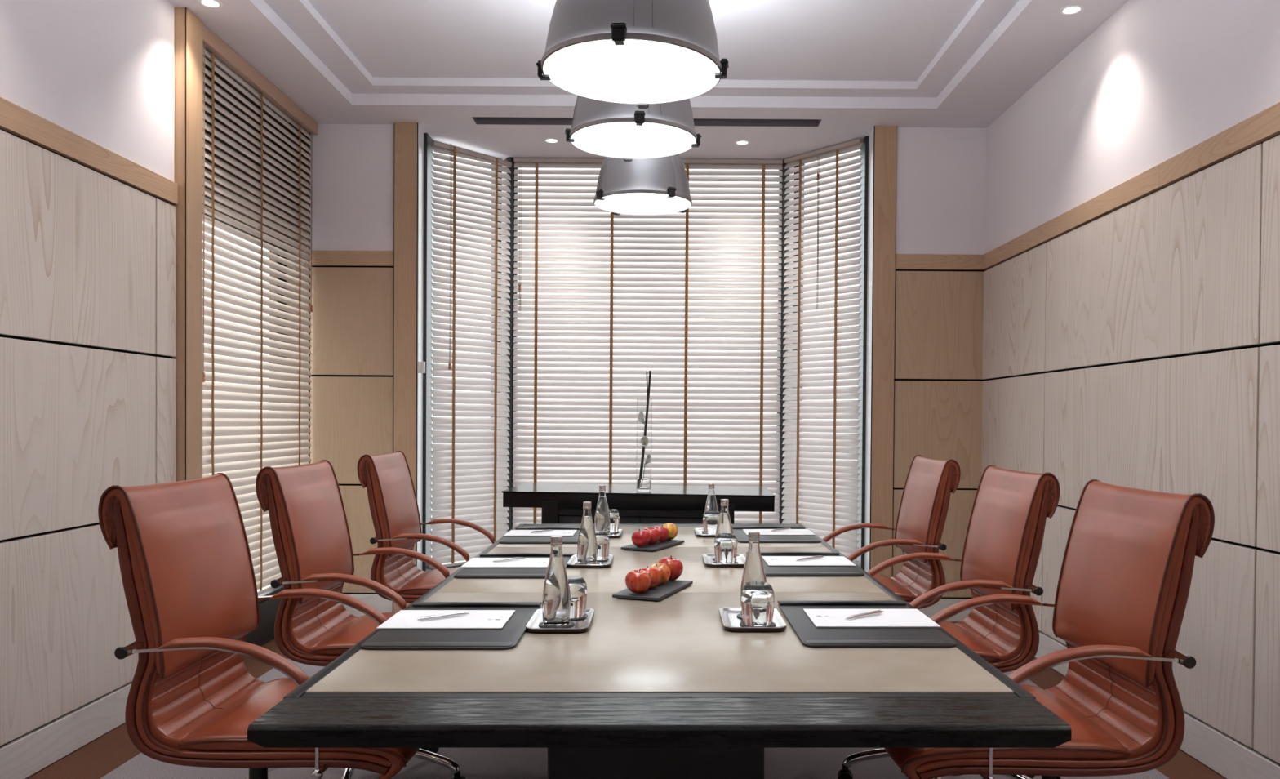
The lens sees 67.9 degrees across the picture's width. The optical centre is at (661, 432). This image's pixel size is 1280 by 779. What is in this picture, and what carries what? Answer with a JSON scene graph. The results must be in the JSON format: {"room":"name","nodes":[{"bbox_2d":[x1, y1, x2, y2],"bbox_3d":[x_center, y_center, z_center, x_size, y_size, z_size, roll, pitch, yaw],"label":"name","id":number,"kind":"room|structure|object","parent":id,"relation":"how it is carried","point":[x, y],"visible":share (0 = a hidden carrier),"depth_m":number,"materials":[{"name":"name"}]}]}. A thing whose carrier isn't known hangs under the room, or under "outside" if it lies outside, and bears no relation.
{"room":"conference room","nodes":[
{"label":"conference room","id":0,"kind":"room"},
{"bbox_2d":[0,0,177,746],"bbox_3d":[-2.282,-0.434,1.339,0.204,3.300,5.888,0,1,0],"label":"wall","id":1,"kind":"structure","parent":0,"point":[88,189],"depth_m":3.55,"materials":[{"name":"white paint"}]},
{"bbox_2d":[0,681,132,778],"bbox_3d":[-2.205,1.145,1.359,0.024,0.142,5.888,0,1,0],"label":"baseboard","id":2,"kind":"structure","parent":1,"relation":"attached to","point":[25,755],"depth_m":3.48,"materials":[{"name":"white wood"}]},
{"bbox_2d":[185,6,186,479],"bbox_3d":[-2.146,-0.367,4.287,0.002,3.090,0.005,0,1,0],"label":"trim","id":3,"kind":"structure","parent":1,"relation":"attached to","point":[185,6],"depth_m":4.28,"materials":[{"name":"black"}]},
{"bbox_2d":[172,7,202,481],"bbox_3d":[-2.271,-0.373,4.365,0.252,3.100,0.156,0,1,0],"label":"trim","id":4,"kind":"structure","parent":1,"relation":"attached to","point":[193,24],"depth_m":4.31,"materials":[{"name":"brown wood"}]},
{"bbox_2d":[309,124,394,593],"bbox_3d":[-1.941,-0.494,6.069,0.532,3.300,0.234,0,1,0],"label":"wall","id":5,"kind":"structure","parent":0,"point":[352,320],"depth_m":5.95,"materials":[{"name":"white paint"}]},
{"bbox_2d":[244,584,283,645],"bbox_3d":[-2.310,1.034,5.225,0.235,0.262,1.528,0,1,0],"label":"trim","id":6,"kind":"structure","parent":5,"relation":"attached to","point":[264,633],"depth_m":5.28,"materials":[{"name":"black"}]},
{"bbox_2d":[269,123,310,463],"bbox_3d":[-2.332,-0.446,6.052,0.250,3.200,0.205,0,1,0],"label":"trim","id":7,"kind":"structure","parent":5,"relation":"attached to","point":[296,136],"depth_m":5.94,"materials":[{"name":"brown"}]},
{"bbox_2d":[343,593,392,617],"bbox_3d":[-1.952,1.086,5.987,0.532,0.142,0.025,0,1,0],"label":"baseboard","id":8,"kind":"structure","parent":5,"relation":"attached to","point":[383,605],"depth_m":5.97,"materials":[{"name":"white wood"}]},
{"bbox_2d":[392,122,417,612],"bbox_3d":[-1.598,-0.390,5.957,0.142,3.100,0.058,0,1,0],"label":"trim","id":9,"kind":"structure","parent":5,"relation":"attached to","point":[405,133],"depth_m":5.92,"materials":[{"name":"brown wood"}]},
{"bbox_2d":[415,122,417,565],"bbox_3d":[-1.527,-0.384,5.930,0.004,3.090,0.006,0,1,0],"label":"trim","id":10,"kind":"structure","parent":5,"relation":"attached to","point":[417,122],"depth_m":5.92,"materials":[{"name":"black wood"}]},
{"bbox_2d":[416,123,423,569],"bbox_3d":[-1.540,-0.388,6.050,0.071,3.095,0.229,0,1,-23],"label":"trim","id":11,"kind":"structure","parent":5,"relation":"attached to","point":[420,133],"depth_m":6.02,"materials":[{"name":"white"}]},
{"bbox_2d":[25,621,1226,778],"bbox_3d":[-0.059,1.276,2.717,5.100,0.116,9.000,0,1,0],"label":"floor","id":12,"kind":"structure","parent":0,"point":[106,753],"depth_m":3.51,"materials":[{"name":"brown wood"}]},
{"bbox_2d":[100,657,1169,778],"bbox_3d":[-0.074,1.223,2.241,3.730,0.006,7.050,0,1,0],"label":"carpet","id":13,"kind":"object","parent":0,"point":[473,762],"depth_m":3.40,"materials":[{"name":"grey carpet"}]},
{"bbox_2d":[97,472,419,778],"bbox_3d":[-0.958,0.663,2.353,0.788,1.097,0.718,0,1,0],"label":"office chair","id":14,"kind":"object","parent":13,"relation":"on","point":[188,574],"visible":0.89,"depth_m":2.19,"materials":[{"name":"brown leather"}]},
{"bbox_2d":[102,474,257,676],"bbox_3d":[-1.171,0.330,2.365,0.157,0.426,0.504,0,1,0],"label":"cushion","id":15,"kind":"object","parent":14,"relation":"on","point":[187,570],"depth_m":2.24,"materials":[{"name":"leather"}]},
{"bbox_2d":[146,634,266,750],"bbox_3d":[-1.085,0.605,2.368,0.162,0.218,0.476,0,1,0],"label":"lumbar cushion","id":16,"kind":"object","parent":14,"relation":"on","point":[196,694],"depth_m":2.25,"materials":[{"name":"leather"}]},
{"bbox_2d":[181,675,419,778],"bbox_3d":[-0.829,0.712,2.370,0.529,0.122,0.502,0,1,0],"label":"seat cushion","id":17,"kind":"object","parent":14,"relation":"on","point":[219,739],"depth_m":2.12,"materials":[{"name":"leather"}]},
{"bbox_2d":[244,459,465,778],"bbox_3d":[-0.978,0.652,3.218,0.788,1.097,0.718,0,1,0],"label":"office chair","id":18,"kind":"object","parent":13,"relation":"on","point":[304,504],"visible":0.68,"depth_m":3.08,"materials":[{"name":"brown leather"}]},
{"bbox_2d":[257,460,352,602],"bbox_3d":[-1.191,0.318,3.230,0.157,0.426,0.504,0,1,0],"label":"cushion","id":19,"kind":"object","parent":18,"relation":"on","point":[304,504],"depth_m":3.10,"materials":[{"name":"brown leather"}]},
{"bbox_2d":[288,582,359,654],"bbox_3d":[-1.105,0.594,3.233,0.162,0.218,0.476,0,1,0],"label":"lumbar cushion","id":20,"kind":"object","parent":18,"relation":"on","point":[317,626],"depth_m":3.11,"materials":[{"name":"brown leather"}]},
{"bbox_2d":[313,612,396,654],"bbox_3d":[-0.849,0.701,3.235,0.529,0.122,0.502,0,1,0],"label":"seat cushion","id":21,"kind":"object","parent":18,"relation":"on","point":[354,628],"depth_m":3.08,"materials":[{"name":"brown leather"}]},
{"bbox_2d":[357,450,494,603],"bbox_3d":[-0.993,0.638,4.258,0.788,1.097,0.718,0,1,0],"label":"office chair","id":22,"kind":"object","parent":13,"relation":"on","point":[387,478],"visible":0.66,"depth_m":4.10,"materials":[{"name":"brown leather"}]},
{"bbox_2d":[359,451,420,555],"bbox_3d":[-1.206,0.304,4.269,0.157,0.426,0.504,0,1,0],"label":"cushion","id":23,"kind":"object","parent":22,"relation":"on","point":[387,478],"depth_m":4.12,"materials":[{"name":"brown leather"}]},
{"bbox_2d":[381,543,425,594],"bbox_3d":[-1.120,0.580,4.273,0.162,0.218,0.476,0,1,0],"label":"lumbar cushion","id":24,"kind":"object","parent":22,"relation":"on","point":[399,573],"depth_m":4.15,"materials":[{"name":"brown leather"}]},
{"bbox_2d":[399,568,458,594],"bbox_3d":[-0.864,0.687,4.274,0.529,0.122,0.502,0,1,0],"label":"seat cushion","id":25,"kind":"object","parent":22,"relation":"on","point":[421,581],"depth_m":4.11,"materials":[{"name":"brown leather"}]},
{"bbox_2d":[502,482,775,523],"bbox_3d":[-0.123,0.751,5.555,1.500,0.850,0.700,1,1,2],"label":"sideboard","id":26,"kind":"object","parent":13,"relation":"on","point":[560,503],"visible":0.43,"depth_m":5.22,"materials":[{"name":"black paint"}]},
{"bbox_2d":[635,399,652,491],"bbox_3d":[-0.098,0.069,5.361,0.086,0.516,0.086,0,1,0],"label":"glass vase","id":27,"kind":"object","parent":26,"relation":"on","point":[644,406],"visible":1,"depth_m":5.33,"materials":[{"name":"glass"}]},
{"bbox_2d":[247,523,1071,778],"bbox_3d":[-0.003,0.833,3.088,1.364,0.750,3.050,0,1,0],"label":"conference table","id":28,"kind":"object","parent":13,"relation":"on","point":[660,689],"visible":0.65,"depth_m":1.80,"materials":[{"name":"black paint"}]},
{"bbox_2d":[360,601,542,649],"bbox_3d":[-0.490,0.459,2.311,0.340,0.017,0.500,0,1,0],"label":"desk pad","id":29,"kind":"object","parent":28,"relation":"on","point":[508,637],"visible":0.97,"depth_m":2.18,"materials":[{"name":"black leather"}]},
{"bbox_2d":[376,609,515,628],"bbox_3d":[-0.523,0.458,2.341,0.295,0.004,0.210,0,1,0],"label":"pad","id":30,"kind":"object","parent":29,"relation":"on","point":[403,619],"visible":1,"depth_m":2.32,"materials":[{"name":"white paper"}]},
{"bbox_2d":[453,552,573,578],"bbox_3d":[-0.490,0.447,3.244,0.340,0.017,0.500,0,1,0],"label":"desk pad","id":31,"kind":"object","parent":28,"relation":"on","point":[466,572],"visible":0.65,"depth_m":3.10,"materials":[{"name":"black leather"}]},
{"bbox_2d":[460,557,549,567],"bbox_3d":[-0.523,0.446,3.274,0.295,0.004,0.210,0,1,0],"label":"pad","id":32,"kind":"object","parent":31,"relation":"on","point":[474,562],"visible":0.95,"depth_m":3.25,"materials":[{"name":"grey paper"}]},
{"bbox_2d":[498,527,579,543],"bbox_3d":[-0.490,0.436,4.084,0.340,0.017,0.500,0,1,0],"label":"desk pad","id":33,"kind":"object","parent":28,"relation":"on","point":[507,540],"visible":0.55,"depth_m":3.96,"materials":[{"name":"black leather"}]},
{"bbox_2d":[503,529,577,536],"bbox_3d":[-0.523,0.435,4.136,0.295,0.004,0.210,0,1,0],"label":"pad","id":34,"kind":"object","parent":33,"relation":"on","point":[512,532],"visible":0.99,"depth_m":4.10,"materials":[{"name":"grey paper"}]},
{"bbox_2d":[525,608,594,633],"bbox_3d":[-0.246,0.461,2.341,0.151,0.013,0.245,0,1,0],"label":"tray","id":35,"kind":"object","parent":28,"relation":"on","point":[582,625],"visible":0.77,"depth_m":2.27,"materials":[{"name":"silver metal"}]},
{"bbox_2d":[538,621,574,627],"bbox_3d":[-0.253,0.462,2.296,0.087,0.003,0.087,1,1,14],"label":"coaster","id":36,"kind":"object","parent":35,"relation":"on","point":[571,624],"visible":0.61,"depth_m":2.27,"materials":[{"name":"grey metal"}]},
{"bbox_2d":[542,535,570,626],"bbox_3d":[-0.253,0.355,2.295,0.069,0.211,0.069,0,1,0],"label":"water bottle","id":37,"kind":"object","parent":36,"relation":"on","point":[556,598],"visible":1,"depth_m":2.27,"materials":[{"name":"clear glass"}]},
{"bbox_2d":[570,613,587,620],"bbox_3d":[-0.227,0.461,2.391,0.087,0.003,0.087,1,1,14],"label":"coaster","id":38,"kind":"object","parent":35,"relation":"on","point":[585,615],"visible":0.25,"depth_m":2.36,"materials":[{"name":"grey"}]},
{"bbox_2d":[567,575,586,617],"bbox_3d":[-0.227,0.411,2.391,0.081,0.097,0.081,0,1,0],"label":"drinking glass","id":39,"kind":"object","parent":38,"relation":"on","point":[578,585],"visible":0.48,"depth_m":2.36,"materials":[{"name":"clear glass"}]},
{"bbox_2d":[566,554,613,568],"bbox_3d":[-0.246,0.448,3.324,0.151,0.013,0.245,0,1,0],"label":"tray","id":40,"kind":"object","parent":28,"relation":"on","point":[603,564],"visible":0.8,"depth_m":3.21,"materials":[{"name":"silver metal"}]},
{"label":"coaster","id":41,"kind":"object","parent":40,"relation":"on","visible":0},
{"bbox_2d":[595,530,608,559],"bbox_3d":[-0.225,0.398,3.371,0.081,0.097,0.081,0,1,0],"label":"drinking glass","id":42,"kind":"object","parent":41,"relation":"on","point":[602,537],"visible":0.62,"depth_m":3.34,"materials":[{"name":"clear glass"}]},
{"label":"coaster","id":43,"kind":"object","parent":40,"relation":"on","visible":0},
{"bbox_2d":[577,501,597,564],"bbox_3d":[-0.255,0.342,3.267,0.069,0.211,0.069,0,1,0],"label":"water bottle","id":44,"kind":"object","parent":43,"relation":"on","point":[587,547],"visible":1,"depth_m":3.24,"materials":[{"name":"clear glass"}]},
{"bbox_2d":[608,528,622,537],"bbox_3d":[-0.246,0.437,4.136,0.151,0.013,0.245,0,1,0],"label":"tray","id":45,"kind":"object","parent":28,"relation":"on","point":[618,535],"visible":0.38,"depth_m":4.08,"materials":[{"name":"silver metal"}]},
{"label":"coaster","id":46,"kind":"object","parent":45,"relation":"on","visible":0},
{"bbox_2d":[608,509,619,532],"bbox_3d":[-0.225,0.387,4.196,0.081,0.097,0.081,0,1,0],"label":"drinking glass","id":47,"kind":"object","parent":46,"relation":"on","point":[614,513],"visible":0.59,"depth_m":4.16,"materials":[{"name":"clear glass"}]},
{"label":"coaster","id":48,"kind":"object","parent":45,"relation":"on","visible":0},
{"bbox_2d":[594,484,610,533],"bbox_3d":[-0.255,0.331,4.105,0.069,0.211,0.069,0,1,0],"label":"water bottle","id":49,"kind":"object","parent":48,"relation":"on","point":[602,518],"visible":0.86,"depth_m":4.08,"materials":[{"name":"clear glass"}]},
{"bbox_2d":[612,579,693,600],"bbox_3d":[-0.021,0.456,2.768,0.140,0.012,0.292,0,1,21],"label":"slate board","id":50,"kind":"object","parent":28,"relation":"on","point":[659,592],"visible":0.77,"depth_m":2.69,"materials":[{"name":"grey stone"}]},
{"bbox_2d":[625,568,651,593],"bbox_3d":[-0.065,0.416,2.677,0.074,0.068,0.074,1,1,24],"label":"apple","id":51,"kind":"object","parent":50,"relation":"on","point":[638,581],"visible":1,"depth_m":2.65,"materials":[{"name":"red food"}]},
{"bbox_2d":[649,562,671,584],"bbox_3d":[-0.008,0.418,2.817,0.070,0.063,0.070,1,1,27],"label":"apple","id":52,"kind":"object","parent":50,"relation":"on","point":[664,569],"visible":0.67,"depth_m":2.80,"materials":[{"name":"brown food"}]},
{"bbox_2d":[657,555,683,580],"bbox_3d":[0.027,0.410,2.893,0.080,0.074,0.080,1,1,14],"label":"apple","id":53,"kind":"object","parent":50,"relation":"on","point":[676,566],"visible":0.66,"depth_m":2.87,"materials":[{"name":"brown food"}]},
{"bbox_2d":[621,539,684,551],"bbox_3d":[-0.031,0.443,3.753,0.140,0.012,0.292,1,1,25],"label":"slate board","id":54,"kind":"object","parent":28,"relation":"on","point":[659,545],"visible":0.78,"depth_m":3.68,"materials":[{"name":"grey stone"}]},
{"bbox_2d":[631,528,650,546],"bbox_3d":[-0.080,0.404,3.658,0.074,0.068,0.073,1,1,27],"label":"apple","id":55,"kind":"object","parent":54,"relation":"on","point":[639,538],"visible":1,"depth_m":3.63,"materials":[{"name":"red food"}]},
{"bbox_2d":[694,528,715,537],"bbox_3d":[0.223,0.437,4.166,0.151,0.013,0.245,0,1,0],"label":"tray","id":56,"kind":"object","parent":28,"relation":"on","point":[698,531],"visible":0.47,"depth_m":4.07,"materials":[{"name":"silver metal"}]},
{"label":"coaster","id":57,"kind":"object","parent":56,"relation":"on","visible":0},
{"bbox_2d":[702,510,719,533],"bbox_3d":[0.220,0.388,4.130,0.081,0.097,0.081,0,1,0],"label":"drinking glass","id":58,"kind":"object","parent":57,"relation":"on","point":[710,517],"visible":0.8,"depth_m":4.10,"materials":[{"name":"clear glass"}]},
{"label":"coaster","id":59,"kind":"object","parent":56,"relation":"on","visible":0},
{"bbox_2d":[704,483,718,511],"bbox_3d":[0.222,0.330,4.215,0.069,0.211,0.069,0,1,0],"label":"water bottle","id":60,"kind":"object","parent":59,"relation":"on","point":[711,504],"visible":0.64,"depth_m":4.20,"materials":[{"name":"clear glass"}]},
{"bbox_2d":[702,553,746,567],"bbox_3d":[0.223,0.448,3.341,0.151,0.013,0.245,0,1,0],"label":"tray","id":61,"kind":"object","parent":28,"relation":"on","point":[708,559],"visible":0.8,"depth_m":3.29,"materials":[{"name":"white metal"}]},
{"label":"coaster","id":62,"kind":"object","parent":61,"relation":"on","visible":0},
{"bbox_2d":[714,533,737,563],"bbox_3d":[0.223,0.399,3.291,0.081,0.097,0.081,0,1,0],"label":"drinking glass","id":63,"kind":"object","parent":62,"relation":"on","point":[725,544],"visible":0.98,"depth_m":3.26,"materials":[{"name":"clear glass"}]},
{"label":"coaster","id":64,"kind":"object","parent":61,"relation":"on","visible":0},
{"bbox_2d":[715,498,733,537],"bbox_3d":[0.225,0.341,3.380,0.069,0.211,0.069,0,1,0],"label":"water bottle","id":65,"kind":"object","parent":64,"relation":"on","point":[724,524],"visible":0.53,"depth_m":3.36,"materials":[{"name":"clear glass"}]},
{"bbox_2d":[718,606,786,631],"bbox_3d":[0.223,0.461,2.353,0.151,0.013,0.245,0,1,0],"label":"tray","id":66,"kind":"object","parent":28,"relation":"on","point":[731,622],"visible":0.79,"depth_m":2.31,"materials":[{"name":"silver metal"}]},
{"bbox_2d":[736,613,742,618],"bbox_3d":[0.233,0.461,2.391,0.087,0.003,0.087,1,1,14],"label":"coaster","id":67,"kind":"object","parent":66,"relation":"on","point":[739,615],"visible":0.14,"depth_m":2.39,"materials":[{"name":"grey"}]},
{"bbox_2d":[740,531,766,614],"bbox_3d":[0.233,0.354,2.390,0.069,0.211,0.069,0,1,0],"label":"water bottle","id":68,"kind":"object","parent":67,"relation":"on","point":[753,568],"visible":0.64,"depth_m":2.37,"materials":[{"name":"clear glass"}]},
{"bbox_2d":[739,621,775,626],"bbox_3d":[0.233,0.462,2.298,0.087,0.003,0.087,1,1,14],"label":"coaster","id":69,"kind":"object","parent":66,"relation":"on","point":[741,623],"visible":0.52,"depth_m":2.27,"materials":[{"name":"grey metal"}]},
{"bbox_2d":[741,581,774,626],"bbox_3d":[0.233,0.412,2.298,0.081,0.097,0.081,0,1,0],"label":"drinking glass","id":70,"kind":"object","parent":69,"relation":"on","point":[757,597],"visible":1,"depth_m":2.27,"materials":[{"name":"clear glass"}]},
{"bbox_2d":[732,526,821,542],"bbox_3d":[0.484,0.436,4.111,0.340,0.017,0.500,0,1,0],"label":"desk pad","id":71,"kind":"object","parent":28,"relation":"on","point":[741,537],"visible":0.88,"depth_m":3.99,"materials":[{"name":"black leather"}]},
{"bbox_2d":[742,528,815,535],"bbox_3d":[0.512,0.434,4.166,0.295,0.004,0.210,0,1,0],"label":"pad","id":72,"kind":"object","parent":71,"relation":"on","point":[762,531],"visible":0.97,"depth_m":4.14,"materials":[{"name":"grey paper"}]},
{"bbox_2d":[746,551,864,576],"bbox_3d":[0.484,0.447,3.281,0.340,0.017,0.500,0,1,0],"label":"desk pad","id":73,"kind":"object","parent":28,"relation":"on","point":[770,571],"visible":0.65,"depth_m":3.14,"materials":[{"name":"black leather"}]},
{"bbox_2d":[761,555,856,565],"bbox_3d":[0.509,0.446,3.311,0.295,0.004,0.210,0,1,0],"label":"pad","id":74,"kind":"object","parent":73,"relation":"on","point":[770,560],"visible":1,"depth_m":3.29,"materials":[{"name":"grey paper"}]},
{"bbox_2d":[777,600,956,647],"bbox_3d":[0.484,0.459,2.331,0.340,0.017,0.500,0,1,0],"label":"desk pad","id":75,"kind":"object","parent":28,"relation":"on","point":[810,635],"visible":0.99,"depth_m":2.21,"materials":[{"name":"black leather"}]},
{"bbox_2d":[803,608,940,626],"bbox_3d":[0.515,0.458,2.358,0.295,0.004,0.210,0,1,0],"label":"pad","id":76,"kind":"object","parent":75,"relation":"on","point":[820,617],"visible":1,"depth_m":2.34,"materials":[{"name":"grey paper"}]},
{"bbox_2d":[822,454,960,608],"bbox_3d":[0.941,0.652,4.215,0.788,1.097,0.718,0,1,0],"label":"office chair","id":77,"kind":"object","parent":13,"relation":"on","point":[930,482],"visible":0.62,"depth_m":4.04,"materials":[{"name":"brown leather"}]},
{"bbox_2d":[873,573,915,600],"bbox_3d":[0.811,0.699,4.199,0.529,0.122,0.502,0,1,0],"label":"seat cushion","id":78,"kind":"object","parent":77,"relation":"on","point":[895,584],"depth_m":4.07,"materials":[{"name":"brown leather"}]},
{"bbox_2d":[889,549,934,600],"bbox_3d":[1.069,0.596,4.198,0.162,0.218,0.476,0,1,0],"label":"lumbar cushion","id":79,"kind":"object","parent":77,"relation":"on","point":[916,578],"depth_m":4.09,"materials":[{"name":"brown leather"}]},
{"bbox_2d":[895,455,959,561],"bbox_3d":[1.158,0.322,4.194,0.157,0.426,0.504,0,1,0],"label":"cushion","id":80,"kind":"object","parent":77,"relation":"on","point":[930,482],"depth_m":4.04,"materials":[{"name":"brown leather"}]},
{"bbox_2d":[837,464,1060,778],"bbox_3d":[0.933,0.665,3.215,0.788,1.097,0.718,0,1,0],"label":"office chair","id":81,"kind":"object","parent":13,"relation":"on","point":[1011,508],"visible":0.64,"depth_m":3.05,"materials":[{"name":"brown leather"}]},
{"bbox_2d":[938,620,999,662],"bbox_3d":[0.804,0.713,3.200,0.529,0.122,0.502,0,1,0],"label":"seat cushion","id":82,"kind":"object","parent":81,"relation":"on","point":[988,651],"depth_m":3.08,"materials":[{"name":"brown leather"}]},
{"bbox_2d":[954,587,1024,662],"bbox_3d":[1.062,0.609,3.198,0.162,0.218,0.476,0,1,0],"label":"lumbar cushion","id":83,"kind":"object","parent":81,"relation":"on","point":[994,632],"depth_m":3.08,"materials":[{"name":"brown leather"}]},
{"bbox_2d":[961,466,1057,609],"bbox_3d":[1.151,0.335,3.195,0.157,0.426,0.504,0,1,0],"label":"cushion","id":84,"kind":"object","parent":81,"relation":"on","point":[1011,508],"depth_m":3.06,"materials":[{"name":"brown leather"}]},
{"bbox_2d":[884,479,1214,778],"bbox_3d":[0.920,0.676,2.370,0.788,1.097,0.718,0,1,0],"label":"office chair","id":85,"kind":"object","parent":13,"relation":"on","point":[1124,582],"visible":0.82,"depth_m":2.16,"materials":[{"name":"brown leather"}]},
{"bbox_2d":[884,683,1128,778],"bbox_3d":[0.791,0.724,2.355,0.529,0.122,0.502,0,1,0],"label":"seat cushion","id":86,"kind":"object","parent":85,"relation":"on","point":[1095,748],"depth_m":2.11,"materials":[{"name":"leather"}]},
{"bbox_2d":[1044,640,1164,758],"bbox_3d":[1.049,0.620,2.353,0.162,0.218,0.476,0,1,0],"label":"lumbar cushion","id":87,"kind":"object","parent":85,"relation":"on","point":[1113,702],"depth_m":2.24,"materials":[{"name":"leather"}]},
{"bbox_2d":[1054,480,1211,685],"bbox_3d":[1.138,0.346,2.350,0.157,0.426,0.504,0,1,0],"label":"cushion","id":88,"kind":"object","parent":85,"relation":"on","point":[1125,578],"depth_m":2.23,"materials":[{"name":"leather"}]},
{"bbox_2d":[263,0,1019,97],"bbox_3d":[-0.101,-2.015,2.774,3.530,0.145,5.700,0,1,0],"label":"ceiling","id":89,"kind":"structure","parent":0,"point":[826,48],"depth_m":4.88,"materials":[{"name":"white paint"}]},
{"bbox_2d":[536,0,728,108],"bbox_3d":[-0.063,-1.392,2.157,0.412,1.174,0.412,1,1,31],"label":"pendant lamp","id":90,"kind":"object","parent":89,"relation":"hanging from","point":[642,53],"visible":1,"depth_m":2.06,"materials":[{"name":"silver metal"}]},
{"bbox_2d":[543,39,719,102],"bbox_3d":[-0.067,-0.822,2.164,0.398,0.003,0.398,2,1,6],"label":"diffuser","id":91,"kind":"object","parent":90,"relation":"attached to","point":[635,70],"depth_m":2.15,"materials":[{"name":"white plastic"}]},
{"bbox_2d":[564,95,701,161],"bbox_3d":[-0.087,-1.461,3.055,0.412,1.060,0.412,1,1,41],"label":"pendant lamp","id":92,"kind":"object","parent":89,"relation":"hanging from","point":[627,131],"visible":0.56,"depth_m":2.97,"materials":[{"name":"silver metal"}]},
{"bbox_2d":[571,121,695,157],"bbox_3d":[-0.090,-0.945,3.062,0.398,0.003,0.398,0,1,-7],"label":"diffuser","id":93,"kind":"object","parent":92,"relation":"attached to","point":[607,139],"depth_m":3.04,"materials":[{"name":"white plastic"}]},
{"bbox_2d":[593,153,692,215],"bbox_3d":[-0.074,-1.474,3.961,0.412,1.057,0.412,0,1,-7],"label":"pendant lamp","id":94,"kind":"object","parent":89,"relation":"hanging from","point":[655,185],"visible":0.66,"depth_m":3.83,"materials":[{"name":"silver metal"}]},
{"bbox_2d":[595,192,690,213],"bbox_3d":[-0.077,-0.960,3.968,0.398,0.003,0.398,0,1,-34],"label":"diffuser","id":95,"kind":"object","parent":94,"relation":"attached to","point":[615,202],"depth_m":3.95,"materials":[{"name":"white plastic"}]},
{"bbox_2d":[166,0,1128,170],"bbox_3d":[-0.086,-1.925,2.575,4.800,0.100,8.800,0,1,0],"label":"ceiling","id":96,"kind":"structure","parent":0,"point":[1033,37],"depth_m":5.58,"materials":[{"name":"white paint"}]},
{"bbox_2d":[202,23,317,595],"bbox_3d":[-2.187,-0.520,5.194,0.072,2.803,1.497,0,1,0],"label":"blind","id":97,"kind":"object","parent":96,"relation":"hanging from","point":[255,438],"visible":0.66,"depth_m":5.11,"materials":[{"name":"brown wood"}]},
{"bbox_2d":[471,116,822,126],"bbox_3d":[-0.088,-2.039,5.864,2.175,0.238,0.190,0,1,0],"label":"air vent","id":98,"kind":"object","parent":96,"relation":"attached to","point":[478,120],"depth_m":5.94,"materials":[{"name":"grey metal"}]},
{"bbox_2d":[892,127,986,598],"bbox_3d":[1.744,-0.468,6.057,0.578,3.300,0.234,0,1,0],"label":"wall","id":99,"kind":"structure","parent":0,"point":[941,171],"depth_m":5.94,"materials":[{"name":"white paint"}]},
{"bbox_2d":[864,127,873,572],"bbox_3d":[1.367,-0.368,6.037,0.112,3.095,0.207,0,1,0],"label":"trim","id":100,"kind":"structure","parent":99,"relation":"attached to","point":[870,181],"depth_m":6.03,"materials":[{"name":"white metal"}]},
{"bbox_2d":[869,125,896,577],"bbox_3d":[1.383,-0.369,5.957,0.137,3.100,0.058,0,1,0],"label":"trim","id":101,"kind":"structure","parent":99,"relation":"attached to","point":[885,145],"depth_m":5.92,"materials":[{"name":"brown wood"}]},
{"bbox_2d":[917,598,971,621],"bbox_3d":[1.733,1.112,5.974,0.578,0.142,0.025,0,1,0],"label":"baseboard","id":102,"kind":"structure","parent":99,"relation":"attached to","point":[943,603],"depth_m":5.96,"materials":[{"name":"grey wood"}]},
{"bbox_2d":[981,0,1279,764],"bbox_3d":[2.107,-0.414,2.184,0.204,3.300,7.580,0,1,0],"label":"wall","id":103,"kind":"structure","parent":0,"point":[1131,310],"depth_m":3.83,"materials":[{"name":"white paint"}]},
{"bbox_2d":[1035,630,1279,778],"bbox_3d":[2.008,1.164,2.205,0.024,0.142,7.580,0,1,0],"label":"baseboard","id":104,"kind":"structure","parent":103,"relation":"attached to","point":[1228,757],"depth_m":3.42,"materials":[{"name":"white wood"}]},
{"bbox_3d":[-0.107,1.043,6.569,2.920,0.240,0.730,0,1,0],"label":"wall","id":105,"kind":"structure","parent":0,"visible":0},
{"bbox_2d":[431,140,502,569],"bbox_3d":[-1.377,-0.526,6.514,0.060,2.880,0.661,1,1,40],"label":"window","id":106,"kind":"structure","parent":105,"relation":"in","point":[451,566],"depth_m":6.72,"materials":[{"name":"grey"}]},
{"bbox_2d":[428,141,511,568],"bbox_3d":[-1.280,-0.509,6.433,0.060,2.786,0.657,1,1,40],"label":"blind","id":107,"kind":"object","parent":106,"relation":"attached to","point":[469,479],"visible":0.95,"depth_m":6.41,"materials":[{"name":"beige"}]},
{"bbox_2d":[422,133,868,571],"bbox_3d":[-0.057,-0.391,6.498,3.320,3.110,0.714,0,1,0],"label":"window frame","id":108,"kind":"structure","parent":105,"relation":"attached to","point":[428,181],"depth_m":6.21,"materials":[{"name":"grey metal"}]},
{"bbox_2d":[512,157,782,528],"bbox_3d":[-0.101,-0.517,6.699,1.890,2.812,0.061,0,1,0],"label":"blind","id":109,"kind":"object","parent":105,"relation":"attached to","point":[751,459],"visible":0.78,"depth_m":6.70,"materials":[{"name":"beige"}]},
{"bbox_2d":[791,164,804,451],"bbox_3d":[1.168,-0.508,6.511,0.060,2.880,0.667,0,1,-40],"label":"window","id":110,"kind":"structure","parent":105,"relation":"in","point":[797,197],"depth_m":6.72,"materials":[{"name":"grey"}]},
{"bbox_2d":[781,138,863,564],"bbox_3d":[1.072,-0.506,6.430,0.060,2.812,0.663,0,1,-40],"label":"blind","id":111,"kind":"object","parent":105,"relation":"attached to","point":[820,495],"visible":0.91,"depth_m":6.41,"materials":[{"name":"beige"}]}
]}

